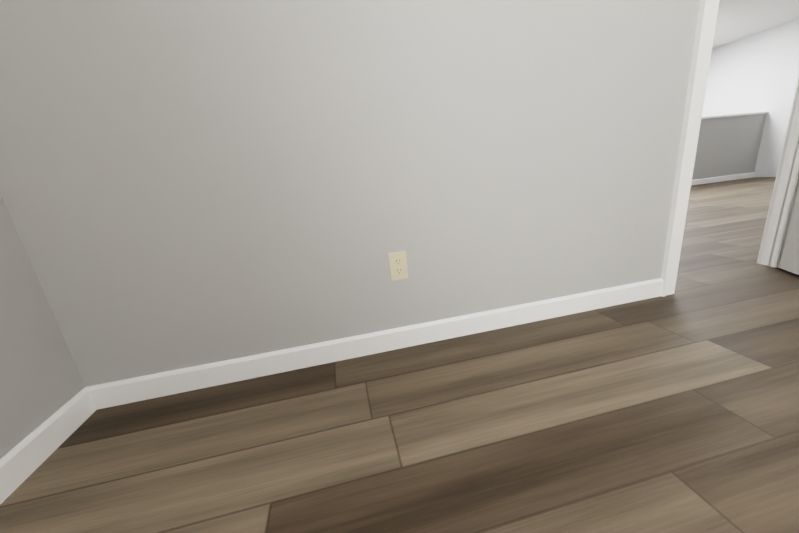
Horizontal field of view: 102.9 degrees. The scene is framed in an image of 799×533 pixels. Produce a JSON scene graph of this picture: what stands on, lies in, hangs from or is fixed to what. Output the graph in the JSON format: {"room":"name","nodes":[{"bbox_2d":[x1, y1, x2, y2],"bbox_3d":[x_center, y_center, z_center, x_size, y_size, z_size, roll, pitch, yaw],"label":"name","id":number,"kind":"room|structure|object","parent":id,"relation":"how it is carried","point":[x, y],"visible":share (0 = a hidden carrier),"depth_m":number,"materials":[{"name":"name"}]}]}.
{"room":"empty bedroom","nodes":[
{"label":"empty bedroom","id":0,"kind":"room"},
{"bbox_2d":[0,195,84,458],"bbox_3d":[-0.869,-0.098,-1.099,0.120,2.400,4.060,-9,17,-10],"label":"wall","id":1,"kind":"structure","parent":0,"point":[41,381],"depth_m":0.96,"materials":[{"name":"grey paint"}]},
{"bbox_2d":[0,387,95,503],"bbox_3d":[-0.703,0.979,-0.707,0.013,0.092,3.940,-9,17,-10],"label":"baseboard","id":2,"kind":"structure","parent":1,"relation":"attached to","point":[22,461],"depth_m":0.94,"materials":[{"name":"white wood"}]},
{"bbox_2d":[0,0,699,386],"bbox_3d":[0.464,-0.908,1.187,3.750,2.400,0.120,-9,17,-10],"label":"wall","id":3,"kind":"structure","parent":0,"point":[190,182],"depth_m":1.13,"materials":[{"name":"grey paint"}]},
{"bbox_2d":[86,278,662,409],"bbox_3d":[0.088,0.289,1.360,2.477,0.092,0.013,-9,17,-10],"label":"baseboard","id":4,"kind":"structure","parent":3,"relation":"attached to","point":[126,391],"depth_m":1.30,"materials":[{"name":"white wood"}]},
{"bbox_2d":[388,251,407,280],"bbox_3d":[-0.004,-0.002,1.262,0.070,0.115,0.010,-9,17,-10],"label":"electrical outlet","id":5,"kind":"object","parent":3,"relation":"attached to","point":[398,265],"visible":1,"depth_m":1.26,"materials":[{"name":"beige plastic"}]},
{"bbox_2d":[661,0,798,296],"bbox_3d":[1.631,-0.955,1.428,0.926,2.124,0.158,-9,17,-10],"label":"door frame","id":6,"kind":"structure","parent":3,"relation":"attached to","point":[783,200],"depth_m":1.50,"materials":[{"name":"white wood"}]},
{"bbox_2d":[779,189,798,274],"bbox_3d":[1.889,-0.849,1.111,0.035,2.030,0.760,0,17,18],"label":"door leaf","id":7,"kind":"structure","parent":3,"relation":"in","point":[789,262],"depth_m":1.66,"materials":[{"name":"white wood"}]},
{"bbox_2d":[0,177,798,532],"bbox_3d":[2.974,-0.149,2.179,8.750,0.100,8.680,-9,17,-10],"label":"floor","id":8,"kind":"structure","parent":0,"point":[677,412],"depth_m":0.90,"materials":[{"name":"brown wood"}]},
{"bbox_2d":[692,113,766,179],"bbox_3d":[4.729,-1.899,5.427,3.440,1.070,0.120,-9,17,-10],"label":"wall","id":9,"kind":"structure","parent":0,"point":[726,146],"depth_m":5.51,"materials":[{"name":"grey paint"}]},
{"bbox_2d":[691,172,754,184],"bbox_3d":[4.791,-1.415,5.501,3.440,0.092,0.013,-9,17,-10],"label":"baseboard","id":10,"kind":"structure","parent":9,"relation":"attached to","point":[722,178],"depth_m":5.67,"materials":[{"name":"white wood"}]},
{"bbox_2d":[701,111,767,118],"bbox_3d":[4.563,-2.549,5.738,3.460,0.030,1.150,-9,17,-10],"label":"half wall cap","id":11,"kind":"object","parent":9,"relation":"on","point":[708,117],"visible":0.14,"depth_m":5.36,"materials":[{"name":"white wood"}]},
{"bbox_2d":[702,19,798,176],"bbox_3d":[6.629,-2.515,4.490,0.120,2.400,4.380,-9,17,-10],"label":"wall","id":12,"kind":"structure","parent":0,"point":[757,72],"depth_m":5.55,"materials":[{"name":"paint"}]},
{"bbox_2d":[712,0,798,48],"bbox_3d":[2.834,-3.156,3.545,7.640,0.100,4.500,-9,17,-10],"label":"ceiling","id":13,"kind":"structure","parent":0,"point":[738,19],"depth_m":4.74,"materials":[{"name":"paint"}]}
]}

